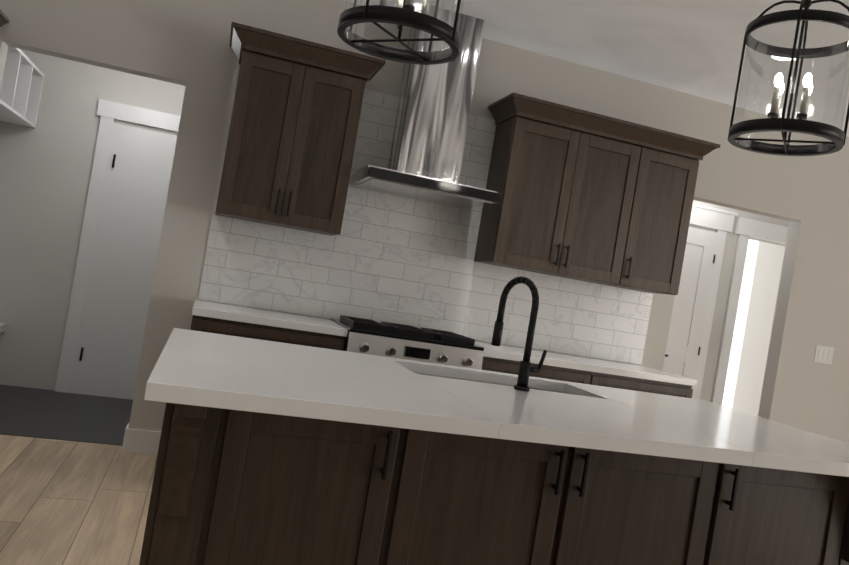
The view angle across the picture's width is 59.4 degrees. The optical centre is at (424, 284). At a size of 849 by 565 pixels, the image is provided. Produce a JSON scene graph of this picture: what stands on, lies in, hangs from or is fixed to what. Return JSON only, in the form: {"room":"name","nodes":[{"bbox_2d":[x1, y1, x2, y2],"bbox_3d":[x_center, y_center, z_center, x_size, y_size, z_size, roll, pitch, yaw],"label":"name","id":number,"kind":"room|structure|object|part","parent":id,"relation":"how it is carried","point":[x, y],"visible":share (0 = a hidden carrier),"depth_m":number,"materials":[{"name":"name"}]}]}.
{"room":"kitchen","nodes":[
{"label":"kitchen","id":0,"kind":"room"},
{"bbox_2d":[0,385,132,445],"bbox_3d":[-2.491,0.820,4.930,2.220,0.004,1.537,9,0,-16],"label":"floor","id":1,"kind":"structure","parent":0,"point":[38,413],"depth_m":4.81,"materials":[{"name":"grey"}]},
{"bbox_2d":[0,434,156,564],"bbox_3d":[2.156,1.638,2.517,14.000,0.120,14.000,9,0,-16],"label":"floor","id":2,"kind":"structure","parent":0,"point":[63,502],"depth_m":3.31,"materials":[{"name":"brown wood"}]},
{"bbox_2d":[0,9,9,26],"bbox_3d":[-2.465,-0.388,3.083,0.855,2.376,1.680,9,0,-16],"label":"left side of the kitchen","id":3,"kind":"object","parent":2,"relation":"on","point":[4,19],"visible":1,"depth_m":3.92,"materials":[{"name":"brown wood"}]},
{"bbox_2d":[190,307,346,350],"bbox_3d":[-0.941,0.630,4.113,0.782,0.876,0.628,9,0,-16],"label":"base cabinet","id":4,"kind":"object","parent":2,"relation":"on","point":[218,326],"depth_m":3.81,"materials":[{"name":"brown wood"}]},
{"bbox_2d":[192,299,347,338],"bbox_3d":[-0.866,0.179,4.107,0.787,0.040,0.644,9,0,-16],"label":"countertop","id":5,"kind":"structure","parent":4,"relation":"on","point":[208,310],"depth_m":3.86,"materials":[{"name":"white stone"}]},
{"bbox_2d":[331,315,483,369],"bbox_3d":[-0.184,0.715,4.278,0.759,0.957,0.700,9,0,-16],"label":"range","id":6,"kind":"object","parent":2,"relation":"on","point":[392,340],"visible":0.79,"depth_m":4.01,"materials":[{"name":"silver metal"}]},
{"bbox_2d":[139,328,848,564],"bbox_3d":[0.271,0.811,2.514,2.345,0.895,1.220,9,0,-16],"label":"kitchen island","id":7,"kind":"object","parent":2,"relation":"on","point":[234,487],"depth_m":2.09,"materials":[{"name":"brown wood"}]},
{"bbox_3d":[0.323,0.498,2.516,2.345,0.259,1.220,9,0,-16],"label":"kitchen island top","id":8,"kind":"part","parent":7,"relation":"part of","materials":[{"name":"white stone"}]},
{"bbox_2d":[491,276,546,390],"bbox_3d":[0.352,0.170,2.692,0.147,0.397,0.205,9,0,-16],"label":"faucet","id":9,"kind":"object","parent":7,"relation":"on","point":[526,369],"visible":1,"depth_m":2.62,"materials":[{"name":"black metal"}]},
{"bbox_2d":[482,355,605,386],"bbox_3d":[0.523,0.875,4.543,0.769,0.876,0.628,9,0,-16],"label":"base cabinet","id":10,"kind":"object","parent":2,"relation":"on","point":[496,365],"depth_m":4.26,"materials":[{"name":"brown wood"}]},
{"bbox_2d":[475,341,696,386],"bbox_3d":[0.899,0.473,4.626,1.403,0.040,0.644,9,0,-16],"label":"countertop","id":11,"kind":"structure","parent":10,"relation":"on","point":[552,359],"depth_m":4.41,"materials":[{"name":"white stone"}]},
{"bbox_2d":[606,375,692,397],"bbox_3d":[1.118,0.974,4.718,0.767,0.876,0.628,9,0,-16],"label":"base cabinet","id":12,"kind":"object","parent":2,"relation":"on","point":[614,381],"depth_m":4.44,"materials":[{"name":"brown wood"}]},
{"bbox_2d":[0,49,185,389],"bbox_3d":[-2.431,-0.431,5.614,2.120,2.500,0.143,9,0,-16],"label":"wall","id":13,"kind":"structure","parent":0,"point":[46,164],"depth_m":5.43,"materials":[{"name":"white paint"}]},
{"bbox_2d":[0,46,43,335],"bbox_3d":[-2.928,-0.402,4.689,0.428,2.270,1.352,9,0,-16],"label":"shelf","id":14,"kind":"object","parent":13,"relation":"attached to","point":[21,86],"visible":0.88,"depth_m":5.04,"materials":[{"name":"white painted wood"}]},
{"bbox_2d":[55,99,180,399],"bbox_3d":[-2.061,-0.208,5.631,1.080,2.180,0.044,9,0,-16],"label":"door","id":15,"kind":"structure","parent":13,"relation":"in","point":[116,261],"depth_m":5.55,"materials":[{"name":"white wood"}]},
{"bbox_2d":[0,0,848,442],"bbox_3d":[1.525,-0.070,5.183,9.690,3.073,0.120,9,0,-16],"label":"wall","id":16,"kind":"structure","parent":0,"point":[184,42],"depth_m":4.77,"materials":[{"name":"white paint"}]},
{"bbox_2d":[122,423,160,454],"bbox_3d":[1.566,1.428,5.258,8.824,0.132,0.150,9,0,-16],"label":"baseboard","id":17,"kind":"structure","parent":16,"relation":"attached to","point":[141,441],"depth_m":4.25,"materials":[{"name":"white"}]},
{"bbox_2d":[198,59,652,364],"bbox_3d":[0.206,-0.378,4.723,2.957,1.414,0.010,9,0,-16],"label":"backsplash","id":18,"kind":"structure","parent":16,"relation":"attached to","point":[383,256],"depth_m":4.63,"materials":[{"name":"tile"}]},
{"bbox_2d":[352,5,500,207],"bbox_3d":[0.083,-1.066,4.394,0.778,1.083,0.494,9,0,-16],"label":"range hood","id":19,"kind":"object","parent":16,"relation":"attached to","point":[430,131],"visible":0.98,"depth_m":4.35,"materials":[{"name":"silver metal"}]},
{"bbox_2d":[215,22,720,294],"bbox_3d":[0.302,-0.655,4.516,3.058,0.991,0.415,9,0,-16],"label":"upper cabinets","id":20,"kind":"object","parent":16,"relation":"attached to","point":[588,196],"visible":1,"depth_m":4.48,"materials":[{"name":"brown wood"}]},
{"bbox_2d":[814,345,833,363],"bbox_3d":[2.985,0.522,5.559,0.161,0.127,0.009,9,0,-16],"label":"switch plate","id":21,"kind":"object","parent":16,"relation":"attached to","point":[823,354],"visible":1,"depth_m":5.55,"materials":[{"name":"white plastic"}]},
{"bbox_2d":[344,0,848,136],"bbox_3d":[3.348,-1.026,0.714,9.089,0.642,9.393,9,0,-16],"label":"ceiling","id":22,"kind":"structure","parent":0,"point":[693,47],"depth_m":4.33,"materials":[{"name":"paint"}]},
{"bbox_2d":[337,0,462,64],"bbox_3d":[0.002,-1.161,2.141,0.354,0.950,0.354,9,0,-16],"label":"pendant light","id":23,"kind":"object","parent":22,"relation":"hanging from","point":[402,14],"visible":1,"depth_m":2.10,"materials":[{"name":"black metal"}]},
{"bbox_2d":[767,55,800,61],"bbox_3d":[2.038,-1.291,4.201,0.190,0.006,0.190,9,0,-16],"label":"recessed light","id":24,"kind":"object","parent":22,"relation":"in","point":[776,59],"depth_m":4.26,"materials":[{"name":"white"}]},
{"bbox_2d":[728,0,848,155],"bbox_3d":[1.293,-0.946,2.521,0.354,0.950,0.354,9,0,-16],"label":"pendant light","id":25,"kind":"object","parent":22,"relation":"hanging from","point":[783,125],"visible":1,"depth_m":2.51,"materials":[{"name":"black metal"}]},
{"bbox_2d":[689,200,788,415],"bbox_3d":[2.432,0.376,6.209,3.020,2.500,0.120,9,0,-16],"label":"wall","id":26,"kind":"structure","parent":0,"point":[753,326],"depth_m":6.19,"materials":[{"name":"white paint"}]},
{"bbox_2d":[663,203,737,398],"bbox_3d":[1.889,0.424,5.945,1.060,2.225,0.090,9,0,-16],"label":"hall door","id":27,"kind":"structure","parent":26,"relation":"in","point":[690,327],"depth_m":6.03,"materials":[{"name":"white wood"}]},
{"bbox_2d":[711,217,787,404],"bbox_3d":[2.871,0.601,6.328,1.010,2.200,0.151,9,0,-16],"label":"trim","id":28,"kind":"structure","parent":26,"relation":"attached to","point":[746,229],"depth_m":6.15,"materials":[{"name":"white wood"}]}
]}

